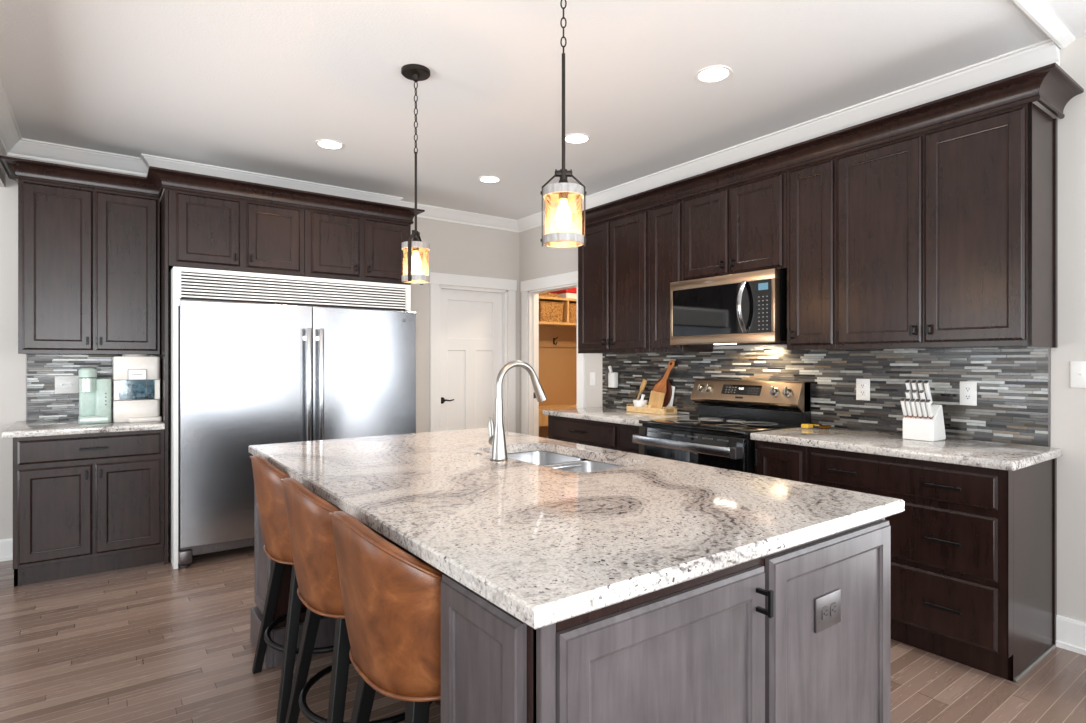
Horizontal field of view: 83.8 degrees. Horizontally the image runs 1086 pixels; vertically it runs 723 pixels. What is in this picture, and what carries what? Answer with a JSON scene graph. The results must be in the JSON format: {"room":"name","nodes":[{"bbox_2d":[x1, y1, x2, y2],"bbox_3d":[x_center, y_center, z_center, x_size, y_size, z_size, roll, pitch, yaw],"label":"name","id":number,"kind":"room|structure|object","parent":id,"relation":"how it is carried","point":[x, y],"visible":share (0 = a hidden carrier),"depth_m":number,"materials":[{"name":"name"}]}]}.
{"room":"kitchen","nodes":[
{"label":"kitchen","id":0,"kind":"room"},
{"bbox_2d":[0,145,4,187],"bbox_3d":[-2.123,-1.308,1.944,0.115,0.320,5.000,0,0,-36],"label":"wall","id":1,"kind":"structure","parent":0,"point":[2,171],"depth_m":3.88,"materials":[{"name":"grey paint"}]},
{"bbox_2d":[1013,0,1074,48],"bbox_3d":[0.705,-1.453,1.531,4.200,0.030,0.050,0,0,-36],"label":"trim","id":2,"kind":"structure","parent":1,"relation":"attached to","point":[1036,10],"depth_m":2.58,"materials":[{"name":"white paint"}]},
{"bbox_2d":[0,155,518,539],"bbox_3d":[-4.001,-0.078,3.743,9.200,2.780,0.120,0,0,-36],"label":"wall","id":3,"kind":"structure","parent":0,"point":[455,248],"depth_m":5.73,"materials":[{"name":"grey paint"}]},
{"bbox_2d":[0,538,12,561],"bbox_3d":[-5.491,1.242,2.570,5.010,0.140,0.022,0,0,-36],"label":"baseboard","id":4,"kind":"structure","parent":3,"relation":"attached to","point":[6,545],"depth_m":3.99,"materials":[{"name":"white paint"}]},
{"bbox_2d":[26,354,26,420],"bbox_3d":[-3.460,0.163,4.056,0.006,0.471,0.012,0,0,-36],"label":"trim","id":5,"kind":"structure","parent":3,"relation":"attached to","point":[26,354],"depth_m":4.05,"materials":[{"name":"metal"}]},
{"bbox_2d":[27,354,156,420],"bbox_3d":[-3.162,0.155,4.276,0.735,0.486,0.008,0,0,-36],"label":"tile backsplash","id":6,"kind":"structure","parent":3,"relation":"attached to","point":[43,403],"depth_m":4.14,"materials":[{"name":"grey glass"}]},
{"bbox_2d":[55,376,78,393],"bbox_3d":[-3.282,0.160,4.173,0.130,0.120,0.016,0,0,-36],"label":"light switch","id":7,"kind":"object","parent":6,"relation":"attached to","point":[63,384],"visible":1,"depth_m":4.17,"materials":[{"name":"white plastic"}]},
{"bbox_2d":[0,155,424,354],"bbox_3d":[-2.245,-0.636,4.449,2.606,1.176,0.805,0,0,-36],"label":"upper cabinet","id":8,"kind":"object","parent":3,"relation":"attached to","point":[89,259],"depth_m":3.93,"materials":[{"name":"brown wood"}]},
{"bbox_2d":[168,189,303,276],"bbox_3d":[-2.279,-0.871,4.442,0.846,0.495,0.776,0,0,-36],"label":"upper cabinet","id":9,"kind":"object","parent":3,"relation":"attached to","point":[205,231],"visible":0.9,"depth_m":4.13,"materials":[{"name":"brown wood"}]},
{"bbox_2d":[304,209,410,284],"bbox_3d":[-1.602,-0.871,4.936,0.827,0.495,0.776,0,0,-36],"label":"upper cabinet","id":10,"kind":"object","parent":3,"relation":"attached to","point":[336,246],"visible":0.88,"depth_m":4.62,"materials":[{"name":"brown wood"}]},
{"bbox_2d":[441,289,501,430],"bbox_3d":[-0.722,0.290,6.124,0.755,2.023,0.088,0,0,-36],"label":"door","id":11,"kind":"structure","parent":3,"relation":"in","point":[471,321],"depth_m":6.12,"materials":[{"name":"white paint"}]},
{"bbox_2d":[429,272,516,432],"bbox_3d":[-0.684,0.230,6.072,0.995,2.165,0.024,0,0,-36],"label":"trim","id":12,"kind":"structure","parent":3,"relation":"attached to","point":[436,279],"depth_m":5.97,"materials":[{"name":"white paint"}]},
{"bbox_2d":[0,0,1085,219],"bbox_3d":[-0.301,-1.498,1.045,12.000,0.060,11.000,0,0,-36],"label":"ceiling","id":13,"kind":"structure","parent":0,"point":[244,85],"depth_m":3.13,"materials":[{"name":"white paint"}]},
{"bbox_2d":[315,140,343,149],"bbox_3d":[-1.441,-1.465,4.094,0.184,0.006,0.184,0,0,-36],"label":"recessed light","id":14,"kind":"object","parent":13,"relation":"in","point":[326,144],"visible":1,"depth_m":4.09,"materials":[{"name":"white paint"}]},
{"bbox_2d":[401,64,429,284],"bbox_3d":[-0.642,-0.932,3.057,0.144,1.072,0.144,0,0,42],"label":"pendant light","id":15,"kind":"object","parent":13,"relation":"hanging from","point":[415,72],"visible":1,"depth_m":3.04,"materials":[{"name":"brown metal"}]},
{"bbox_2d":[412,238,419,251],"bbox_3d":[-0.642,-0.590,3.057,0.132,0.067,0.132,0,0,-36],"label":"socket","id":16,"kind":"object","parent":15,"relation":"attached to","point":[415,241],"depth_m":3.04,"materials":[{"name":"brown metal"}]},
{"bbox_2d":[404,280,427,281],"bbox_3d":[-0.642,-0.407,3.057,0.129,0.003,0.129,0,0,12],"label":"diffuser","id":17,"kind":"object","parent":15,"relation":"attached to","point":[404,280],"depth_m":3.07,"materials":[{"name":"orange glass"}]},
{"bbox_2d":[478,176,500,182],"bbox_3d":[-0.431,-1.465,4.880,0.184,0.006,0.184,0,0,-36],"label":"recessed light","id":18,"kind":"object","parent":13,"relation":"in","point":[485,179],"visible":1,"depth_m":4.88,"materials":[{"name":"white paint"}]},
{"bbox_2d":[540,0,586,247],"bbox_3d":[0.070,-0.932,2.080,0.144,1.072,0.144,0,0,40],"label":"pendant light","id":19,"kind":"object","parent":13,"relation":"hanging from","point":[562,192],"visible":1,"depth_m":2.07,"materials":[{"name":"brown metal"}]},
{"bbox_2d":[553,179,572,199],"bbox_3d":[0.070,-0.590,2.080,0.131,0.067,0.131,0,0,-36],"label":"socket","id":20,"kind":"object","parent":19,"relation":"attached to","point":[562,190],"depth_m":2.06,"materials":[{"name":"brown metal"}]},
{"bbox_2d":[545,241,581,245],"bbox_3d":[0.070,-0.407,2.080,0.129,0.003,0.129,0,0,0],"label":"diffuser","id":21,"kind":"object","parent":19,"relation":"attached to","point":[547,243],"depth_m":2.10,"materials":[{"name":"orange glass"}]},
{"bbox_2d":[565,133,590,143],"bbox_3d":[0.222,-1.465,3.986,0.184,0.006,0.184,0,0,-36],"label":"recessed light","id":22,"kind":"object","parent":13,"relation":"in","point":[576,138],"visible":0.94,"depth_m":3.98,"materials":[{"name":"white paint"}]},
{"bbox_2d":[695,66,731,82],"bbox_3d":[0.871,-1.465,3.094,0.184,0.006,0.184,0,0,-36],"label":"recessed light","id":23,"kind":"object","parent":13,"relation":"in","point":[712,74],"visible":1,"depth_m":3.09,"materials":[{"name":"white paint"}]},
{"bbox_2d":[0,546,1085,722],"bbox_3d":[-0.301,1.337,1.045,12.000,0.050,11.000,0,0,-36],"label":"floor","id":24,"kind":"structure","parent":0,"point":[156,642],"depth_m":2.57,"materials":[{"name":"brown wood"}]},
{"bbox_2d":[13,429,163,586],"bbox_3d":[-2.942,0.875,3.965,0.742,0.874,0.766,0,0,-36],"label":"base cabinet","id":25,"kind":"object","parent":24,"relation":"on","point":[84,504],"visible":0.96,"depth_m":3.67,"materials":[{"name":"brown wood"}]},
{"bbox_2d":[1,417,164,437],"bbox_3d":[-2.964,0.417,3.956,0.786,0.038,0.742,0,0,-36],"label":"countertop","id":26,"kind":"structure","parent":25,"relation":"on","point":[18,429],"depth_m":3.71,"materials":[{"name":"stone"}]},
{"bbox_2d":[78,368,110,423],"bbox_3d":[-2.935,0.218,3.970,0.170,0.358,0.310,0,0,-36],"label":"coffee maker","id":27,"kind":"object","parent":26,"relation":"on","point":[94,393],"visible":1,"depth_m":3.88,"materials":[{"name":"green plastic"}]},
{"bbox_2d":[113,354,161,422],"bbox_3d":[-2.766,0.169,4.121,0.266,0.456,0.405,0,0,-36],"label":"ice maker","id":28,"kind":"object","parent":26,"relation":"on","point":[136,377],"visible":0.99,"depth_m":4.00,"materials":[{"name":"beige plastic"}]},
{"bbox_2d":[128,416,161,422],"bbox_3d":[-2.627,0.382,3.999,0.186,0.030,0.045,0,0,-36],"label":"drip tray","id":29,"kind":"object","parent":28,"relation":"on","point":[131,419],"depth_m":3.98,"materials":[{"name":"beige plastic"}]},
{"bbox_2d":[157,189,167,563],"bbox_3d":[-2.648,0.097,4.209,0.020,2.430,0.718,0,0,-36],"label":"end panel","id":30,"kind":"object","parent":24,"relation":"on","point":[163,355],"visible":0.51,"depth_m":3.93,"materials":[{"name":"brown wood"}]},
{"bbox_2d":[168,267,415,568],"bbox_3d":[-1.888,0.356,4.590,1.622,1.912,0.962,0,0,-36],"label":"refrigerator","id":31,"kind":"object","parent":24,"relation":"on","point":[254,358],"visible":0.75,"depth_m":4.09,"materials":[{"name":"metal"}]},
{"bbox_2d":[250,455,333,722],"bbox_3d":[-0.918,0.841,2.502,0.515,0.942,0.521,0,0,-36],"label":"counter stool","id":32,"kind":"object","parent":24,"relation":"on","point":[269,490],"visible":0.43,"depth_m":2.28,"materials":[{"name":"leather"}]},
{"bbox_2d":[281,478,432,722],"bbox_3d":[-0.589,0.841,2.030,0.515,0.942,0.521,0,0,-36],"label":"counter stool","id":33,"kind":"object","parent":24,"relation":"on","point":[310,527],"visible":0.48,"depth_m":1.81,"materials":[{"name":"leather"}]},
{"bbox_2d":[329,511,443,722],"bbox_3d":[-0.276,0.841,1.590,0.515,0.942,0.521,0,0,-36],"label":"counter stool","id":34,"kind":"object","parent":24,"relation":"on","point":[391,597],"visible":0.63,"depth_m":1.35,"materials":[{"name":"leather"}]},
{"bbox_2d":[539,292,576,437],"bbox_3d":[0.374,0.212,7.756,2.200,2.200,0.450,0,0,-36],"label":"locker","id":35,"kind":"object","parent":24,"relation":"on","point":[558,362],"visible":0.16,"depth_m":7.81,"materials":[{"name":"brown wood"}]},
{"bbox_2d":[539,293,560,297],"bbox_3d":[-0.027,-0.805,7.458,0.400,0.058,0.280,0,0,-36],"label":"folded blanket","id":36,"kind":"object","parent":35,"relation":"on","point":[540,294],"visible":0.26,"depth_m":7.37,"materials":[{"name":"fabric"}]},
{"bbox_2d":[539,301,563,321],"bbox_3d":[0.007,-0.599,7.479,0.376,0.245,0.401,0,0,-36],"label":"storage basket","id":37,"kind":"object","parent":35,"relation":"in","point":[548,311],"visible":0.68,"depth_m":7.31,"materials":[{"name":"brown wicker"}]},
{"bbox_2d":[539,296,576,327],"bbox_3d":[0.383,-0.612,7.744,2.200,0.328,0.420,0,0,-36],"label":"cubby shelf","id":38,"kind":"object","parent":35,"relation":"attached to","point":[565,323],"depth_m":7.44,"materials":[{"name":"brown wood"}]},
{"bbox_2d":[549,288,576,298],"bbox_3d":[0.353,-0.857,7.735,0.420,0.160,0.360,0,0,-36],"label":"storage tote","id":39,"kind":"object","parent":35,"relation":"on","point":[571,293],"visible":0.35,"depth_m":7.53,"materials":[{"name":"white plastic"}]},
{"bbox_2d":[569,303,576,322],"bbox_3d":[0.419,-0.599,7.780,0.516,0.245,0.401,0,0,-36],"label":"storage basket","id":40,"kind":"object","parent":35,"relation":"in","point":[572,306],"visible":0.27,"depth_m":7.51,"materials":[{"name":"brown wicker"}]},
{"bbox_2d":[250,459,890,722],"bbox_3d":[-0.182,0.874,2.273,1.250,0.876,2.355,0,0,-36],"label":"kitchen island","id":41,"kind":"object","parent":24,"relation":"on","point":[739,643],"visible":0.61,"depth_m":1.28,"materials":[{"name":"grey wood"}]},
{"bbox_2d":[248,428,904,628],"bbox_3d":[-0.177,0.415,2.304,1.305,0.037,2.342,0,0,-36],"label":"island countertop","id":42,"kind":"structure","parent":41,"relation":"on","point":[544,545],"depth_m":1.62,"materials":[{"name":"stone"}]},
{"bbox_2d":[488,360,546,460],"bbox_3d":[-0.107,0.196,2.520,0.273,0.402,0.106,0,0,-36],"label":"kitchen faucet","id":43,"kind":"object","parent":42,"relation":"on","point":[497,440],"visible":1,"depth_m":2.44,"materials":[{"name":"silver metal"}]},
{"bbox_2d":[507,451,622,471],"bbox_3d":[0.054,0.527,2.554,0.431,0.182,0.790,0,0,-36],"label":"sink","id":44,"kind":"object","parent":42,"relation":"in","point":[567,463],"visible":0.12,"depth_m":2.79,"materials":[{"name":"silver metal"}]},
{"bbox_2d":[814,589,840,632],"bbox_3d":[0.719,0.628,1.526,0.118,0.085,0.009,0,0,-36],"label":"outlet","id":45,"kind":"object","parent":41,"relation":"attached to","point":[827,607],"visible":1,"depth_m":1.52,"materials":[{"name":"metal"}]},
{"bbox_2d":[822,606,828,619],"bbox_3d":[0.704,0.628,1.512,0.030,0.034,0.003,0,0,-36],"label":"socket","id":46,"kind":"object","parent":45,"relation":"attached to","point":[825,609],"depth_m":1.51,"materials":[{"name":"plastic"}]},
{"bbox_2d":[830,602,836,615],"bbox_3d":[0.737,0.628,1.536,0.030,0.034,0.003,0,0,-36],"label":"socket","id":47,"kind":"object","parent":45,"relation":"attached to","point":[833,605],"depth_m":1.53,"materials":[{"name":"plastic"}]},
{"bbox_2d":[548,415,618,450],"bbox_3d":[0.511,0.875,4.793,0.666,0.874,0.840,0,0,-36],"label":"base cabinet","id":48,"kind":"object","parent":24,"relation":"on","point":[579,431],"visible":0.24,"depth_m":4.56,"materials":[{"name":"brown wood"}]},
{"bbox_2d":[543,407,697,425],"bbox_3d":[0.587,0.417,4.699,0.642,0.038,1.131,0,0,-36],"label":"countertop","id":49,"kind":"structure","parent":48,"relation":"on","point":[602,414],"depth_m":4.55,"materials":[{"name":"stone"}]},
{"bbox_2d":[627,404,676,414],"bbox_3d":[0.841,0.368,4.706,0.150,0.058,0.394,0,0,-36],"label":"serving tray","id":50,"kind":"object","parent":49,"relation":"on","point":[630,407],"visible":0.9,"depth_m":4.61,"materials":[{"name":"brown wood"}]},
{"bbox_2d":[633,400,647,406],"bbox_3d":[0.764,0.344,4.761,0.116,0.080,0.116,0,0,-36],"label":"mortar","id":51,"kind":"object","parent":50,"relation":"on","point":[637,403],"visible":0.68,"depth_m":4.72,"materials":[{"name":"white ceramic"}]},
{"bbox_2d":[636,379,646,399],"bbox_3d":[0.779,0.263,4.858,0.127,0.247,0.020,0,0,36],"label":"wooden spatula","id":52,"kind":"object","parent":51,"relation":"in","point":[644,381],"visible":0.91,"depth_m":4.84,"materials":[{"name":"brown wood"}]},
{"bbox_2d":[648,390,664,408],"bbox_3d":[0.871,0.309,4.662,0.036,0.167,0.154,0,0,-35],"label":"board","id":53,"kind":"object","parent":50,"relation":"on","point":[656,399],"visible":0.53,"depth_m":4.65,"materials":[{"name":"brown wood"}]},
{"bbox_2d":[648,360,674,403],"bbox_3d":[0.911,0.194,4.701,0.243,0.417,0.047,0,0,42],"label":"paddle board","id":54,"kind":"object","parent":50,"relation":"on","point":[661,386],"visible":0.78,"depth_m":4.67,"materials":[{"name":"brown wood"}]},
{"bbox_2d":[653,378,671,406],"bbox_3d":[0.926,0.253,4.726,0.049,0.248,0.197,0,0,-37],"label":"round board","id":55,"kind":"object","parent":50,"relation":"on","point":[668,395],"visible":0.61,"depth_m":4.67,"materials":[{"name":"brown wood"}]},
{"bbox_2d":[667,386,674,406],"bbox_3d":[0.969,0.285,4.683,0.030,0.206,0.115,0,0,-36],"label":"marble board","id":56,"kind":"object","parent":50,"relation":"on","point":[670,404],"visible":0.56,"depth_m":4.65,"materials":[{"name":"white stone"}]},
{"bbox_2d":[619,424,638,453],"bbox_3d":[0.837,0.875,4.347,0.666,0.874,0.260,0,0,-36],"label":"base cabinet","id":57,"kind":"object","parent":24,"relation":"on","point":[626,432],"visible":0.06,"depth_m":4.20,"materials":[{"name":"brown wood"}]},
{"bbox_2d":[632,379,810,473],"bbox_3d":[1.121,0.699,3.873,0.739,1.146,0.826,0,0,-36],"label":"range","id":58,"kind":"object","parent":24,"relation":"on","point":[729,410],"visible":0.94,"depth_m":3.80,"materials":[{"name":"black metal"}]},
{"bbox_2d":[639,415,800,434],"bbox_3d":[1.131,0.401,3.880,0.625,0.022,0.826,0,0,-36],"label":"cooktop","id":59,"kind":"object","parent":58,"relation":"in","point":[700,424],"depth_m":3.81,"materials":[{"name":"black glass"}]},
{"bbox_2d":[755,440,806,482],"bbox_3d":[1.502,0.875,3.435,0.666,0.874,0.312,0,0,-36],"label":"base cabinet","id":60,"kind":"object","parent":24,"relation":"on","point":[772,459],"visible":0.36,"depth_m":3.25,"materials":[{"name":"brown wood"}]},
{"bbox_2d":[807,446,1056,682],"bbox_3d":[1.853,0.875,2.953,0.666,0.874,0.876,0,0,-36],"label":"base cabinet","id":61,"kind":"object","parent":24,"relation":"on","point":[974,549],"visible":0.64,"depth_m":2.62,"materials":[{"name":"brown wood"}]},
{"bbox_2d":[750,426,1061,470],"bbox_3d":[1.769,0.417,3.078,0.642,0.038,1.210,0,0,-36],"label":"countertop","id":62,"kind":"structure","parent":61,"relation":"on","point":[993,455],"depth_m":2.83,"materials":[{"name":"stone"}]},
{"bbox_2d":[801,424,812,427],"bbox_3d":[1.581,0.386,3.624,0.060,0.022,0.044,0,0,-36],"label":"sponge","id":63,"kind":"object","parent":62,"relation":"on","point":[802,425],"visible":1,"depth_m":3.61,"materials":[{"name":"yellow"}]},
{"bbox_2d":[802,423,830,428],"bbox_3d":[1.648,0.385,3.633,0.100,0.025,0.156,0,0,-36],"label":"spoon rest","id":64,"kind":"object","parent":62,"relation":"on","point":[818,425],"visible":0.94,"depth_m":3.60,"materials":[{"name":"gold metal"}]},
{"bbox_2d":[818,425,830,428],"bbox_3d":[1.673,0.389,3.599,0.100,0.016,0.070,0,0,-36],"label":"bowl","id":65,"kind":"object","parent":64,"relation":"on","point":[820,426],"depth_m":3.57,"materials":[{"name":"metal"}]},
{"bbox_2d":[903,404,945,441],"bbox_3d":[1.953,0.308,3.103,0.149,0.179,0.144,0,0,-36],"label":"knife block","id":66,"kind":"object","parent":62,"relation":"on","point":[928,429],"visible":0.84,"depth_m":3.05,"materials":[{"name":"white plastic"}]},
{"bbox_2d":[900,398,907,417],"bbox_3d":[1.859,0.258,3.109,0.078,0.140,0.017,0,0,-36],"label":"kitchen knife","id":67,"kind":"object","parent":66,"relation":"in","point":[903,403],"visible":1,"depth_m":3.10,"materials":[{"name":"white plastic"}]},
{"bbox_2d":[905,390,910,399],"bbox_3d":[1.895,0.222,3.126,0.084,0.154,0.017,0,0,-36],"label":"kitchen knife","id":68,"kind":"object","parent":66,"relation":"in","point":[907,392],"visible":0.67,"depth_m":3.10,"materials":[{"name":"white plastic"}]},
{"bbox_2d":[905,398,912,417],"bbox_3d":[1.873,0.258,3.090,0.078,0.140,0.017,0,0,-36],"label":"kitchen knife","id":69,"kind":"object","parent":66,"relation":"in","point":[908,403],"visible":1,"depth_m":3.08,"materials":[{"name":"white plastic"}]},
{"bbox_2d":[905,380,912,398],"bbox_3d":[1.910,0.182,3.146,0.093,0.172,0.017,0,0,-36],"label":"kitchen knife","id":70,"kind":"object","parent":66,"relation":"in","point":[907,382],"visible":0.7,"depth_m":3.13,"materials":[{"name":"white plastic"}]},
{"bbox_2d":[910,399,917,417],"bbox_3d":[1.887,0.258,3.071,0.078,0.140,0.017,0,0,-36],"label":"kitchen knife","id":71,"kind":"object","parent":66,"relation":"in","point":[913,403],"visible":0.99,"depth_m":3.06,"materials":[{"name":"white plastic"}]},
{"bbox_2d":[912,390,917,399],"bbox_3d":[1.915,0.222,3.099,0.084,0.154,0.017,0,0,-36],"label":"kitchen knife","id":72,"kind":"object","parent":66,"relation":"in","point":[914,392],"visible":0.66,"depth_m":3.08,"materials":[{"name":"white plastic"}]},
{"bbox_2d":[911,380,919,398],"bbox_3d":[1.927,0.182,3.123,0.093,0.172,0.017,0,0,-36],"label":"kitchen knife","id":73,"kind":"object","parent":66,"relation":"in","point":[914,385],"visible":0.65,"depth_m":3.10,"materials":[{"name":"white plastic"}]},
{"bbox_2d":[915,399,922,418],"bbox_3d":[1.901,0.258,3.052,0.078,0.140,0.017,0,0,-36],"label":"kitchen knife","id":74,"kind":"object","parent":66,"relation":"in","point":[918,403],"visible":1,"depth_m":3.04,"materials":[{"name":"white plastic"}]},
{"bbox_2d":[917,380,925,398],"bbox_3d":[1.944,0.182,3.099,0.093,0.172,0.017,0,0,-36],"label":"kitchen knife","id":75,"kind":"object","parent":66,"relation":"in","point":[920,384],"visible":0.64,"depth_m":3.08,"materials":[{"name":"white plastic"}]},
{"bbox_2d":[919,390,926,406],"bbox_3d":[1.934,0.222,3.072,0.084,0.154,0.017,0,0,-36],"label":"kitchen knife","id":76,"kind":"object","parent":66,"relation":"in","point":[921,392],"visible":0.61,"depth_m":3.05,"materials":[{"name":"white plastic"}]},
{"bbox_2d":[920,399,927,418],"bbox_3d":[1.915,0.258,3.033,0.078,0.140,0.017,0,0,-36],"label":"kitchen knife","id":77,"kind":"object","parent":66,"relation":"in","point":[923,403],"visible":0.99,"depth_m":3.02,"materials":[{"name":"white plastic"}]},
{"bbox_2d":[923,381,932,404],"bbox_3d":[1.961,0.182,3.076,0.093,0.172,0.017,0,0,-36],"label":"kitchen knife","id":78,"kind":"object","parent":66,"relation":"in","point":[926,383],"visible":0.77,"depth_m":3.06,"materials":[{"name":"white plastic"}]},
{"bbox_2d":[925,399,933,418],"bbox_3d":[1.929,0.258,3.014,0.078,0.140,0.017,0,0,-36],"label":"kitchen knife","id":79,"kind":"object","parent":66,"relation":"in","point":[928,402],"visible":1,"depth_m":3.00,"materials":[{"name":"white plastic"}]},
{"bbox_2d":[519,35,1085,621],"bbox_3d":[2.592,-0.078,2.610,0.120,2.780,9.720,0,0,-36],"label":"wall","id":80,"kind":"structure","parent":0,"point":[1068,404],"depth_m":2.77,"materials":[{"name":"grey paint"}]},
{"bbox_2d":[0,38,1059,232],"bbox_3d":[-0.427,-1.415,3.181,4.085,0.105,5.000,0,0,-36],"label":"trim","id":81,"kind":"structure","parent":80,"relation":"attached to","point":[1046,52],"depth_m":4.11,"materials":[{"name":"white paint"}]},
{"bbox_2d":[528,283,576,436],"bbox_3d":[0.135,0.292,5.979,0.120,2.040,0.810,0,0,-36],"label":"trim","id":82,"kind":"structure","parent":80,"relation":"attached to","point":[533,296],"depth_m":6.28,"materials":[{"name":"white paint"}]},
{"bbox_2d":[521,271,584,434],"bbox_3d":[0.077,0.237,5.937,0.024,2.150,1.030,0,0,-36],"label":"trim","id":83,"kind":"structure","parent":80,"relation":"attached to","point":[568,278],"depth_m":6.18,"materials":[{"name":"white paint"}]},
{"bbox_2d":[590,372,595,385],"bbox_3d":[0.442,0.157,5.442,0.016,0.120,0.075,0,0,-36],"label":"light switch","id":84,"kind":"object","parent":80,"relation":"attached to","point":[592,374],"visible":1,"depth_m":5.44,"materials":[{"name":"white plastic"}]},
{"bbox_2d":[578,209,671,353],"bbox_3d":[0.646,-0.593,4.846,0.386,1.050,0.823,0,0,-36],"label":"upper cabinet","id":85,"kind":"object","parent":80,"relation":"attached to","point":[614,260],"visible":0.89,"depth_m":4.71,"materials":[{"name":"brown wood"}]},
{"bbox_2d":[650,200,712,352],"bbox_3d":[0.997,-0.593,4.397,0.348,1.050,0.313,0,0,-36],"label":"upper cabinet","id":86,"kind":"object","parent":80,"relation":"attached to","point":[666,221],"visible":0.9,"depth_m":4.30,"materials":[{"name":"brown wood"}]},
{"bbox_2d":[683,171,786,280],"bbox_3d":[1.305,-0.833,3.942,0.386,0.570,0.781,0,0,-36],"label":"upper cabinet","id":87,"kind":"object","parent":80,"relation":"attached to","point":[739,228],"visible":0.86,"depth_m":3.80,"materials":[{"name":"brown wood"}]},
{"bbox_2d":[670,268,786,345],"bbox_3d":[1.245,-0.324,3.933,0.478,0.433,0.800,0,0,-36],"label":"microwave","id":88,"kind":"object","parent":87,"relation":"attached to","point":[747,308],"visible":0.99,"depth_m":3.76,"materials":[{"name":"silver metal"}]},
{"bbox_2d":[787,157,855,349],"bbox_3d":[1.623,-0.593,3.506,0.386,1.050,0.294,0,0,-36],"label":"upper cabinet","id":89,"kind":"object","parent":80,"relation":"attached to","point":[811,188],"visible":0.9,"depth_m":3.41,"materials":[{"name":"brown wood"}]},
{"bbox_2d":[602,347,1047,446],"bbox_3d":[1.442,0.155,4.079,0.008,0.486,3.108,0,0,-36],"label":"tile backsplash","id":90,"kind":"structure","parent":80,"relation":"attached to","point":[1012,382],"depth_m":3.42,"materials":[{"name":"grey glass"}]},
{"bbox_2d":[605,371,608,384],"bbox_3d":[0.565,0.142,5.266,0.009,0.120,0.075,0,0,-36],"label":"outlet","id":91,"kind":"object","parent":90,"relation":"attached to","point":[606,372],"visible":0.3,"depth_m":5.28,"materials":[{"name":"plastic"}]},
{"bbox_2d":[606,366,617,387],"bbox_3d":[0.587,0.129,5.181,0.050,0.186,0.113,0,0,-36],"label":"air freshener","id":92,"kind":"object","parent":90,"relation":"attached to","point":[611,377],"visible":1,"depth_m":5.14,"materials":[{"name":"white plastic"}]},
{"bbox_2d":[856,379,869,400],"bbox_3d":[1.851,0.162,3.503,0.009,0.125,0.078,0,0,-36],"label":"outlet","id":93,"kind":"object","parent":90,"relation":"attached to","point":[862,385],"visible":1,"depth_m":3.50,"materials":[{"name":"white plastic"}]},
{"bbox_2d":[960,381,976,405],"bbox_3d":[2.161,0.162,3.078,0.009,0.122,0.075,0,0,-36],"label":"outlet","id":94,"kind":"object","parent":90,"relation":"attached to","point":[968,389],"visible":1,"depth_m":3.07,"materials":[{"name":"white plastic"}]},
{"bbox_2d":[964,387,971,391],"bbox_3d":[2.159,0.142,3.076,0.003,0.030,0.034,0,0,-36],"label":"socket","id":95,"kind":"object","parent":94,"relation":"attached to","point":[966,389],"depth_m":3.07,"materials":[{"name":"white plastic"}]},
{"bbox_2d":[964,394,971,399],"bbox_3d":[2.159,0.182,3.076,0.003,0.030,0.034,0,0,-36],"label":"socket","id":96,"kind":"object","parent":94,"relation":"attached to","point":[966,396],"depth_m":3.08,"materials":[{"name":"white plastic"}]},
{"bbox_2d":[836,103,1057,349],"bbox_3d":[1.966,-0.591,3.035,0.386,1.054,0.868,0,0,-36],"label":"upper cabinet","id":97,"kind":"object","parent":80,"relation":"attached to","point":[947,236],"visible":1,"depth_m":2.85,"materials":[{"name":"brown wood"}]},
{"bbox_2d":[571,63,1083,228],"bbox_3d":[1.302,-1.170,3.920,0.413,0.108,3.266,0,0,-36],"label":"crown molding","id":98,"kind":"structure","parent":97,"relation":"on","point":[1049,85],"depth_m":3.11,"materials":[{"name":"brown wood"}]},
{"bbox_2d":[1048,348,1050,446],"bbox_3d":[2.358,0.163,2.819,0.012,0.471,0.006,0,0,-36],"label":"trim","id":99,"kind":"structure","parent":80,"relation":"attached to","point":[1049,349],"depth_m":2.82,"materials":[{"name":"metal"}]},
{"bbox_2d":[1056,615,1085,654],"bbox_3d":[2.508,1.242,2.604,0.022,0.140,0.470,0,0,-36],"label":"baseboard","id":100,"kind":"structure","parent":80,"relation":"attached to","point":[1070,633],"depth_m":2.75,"materials":[{"name":"white paint"}]},
{"bbox_2d":[1070,361,1085,387],"bbox_3d":[2.422,0.059,2.727,0.016,0.120,0.075,0,0,-36],"label":"light switch","id":101,"kind":"object","parent":80,"relation":"attached to","point":[1077,368],"visible":1,"depth_m":2.73,"materials":[{"name":"white plastic"}]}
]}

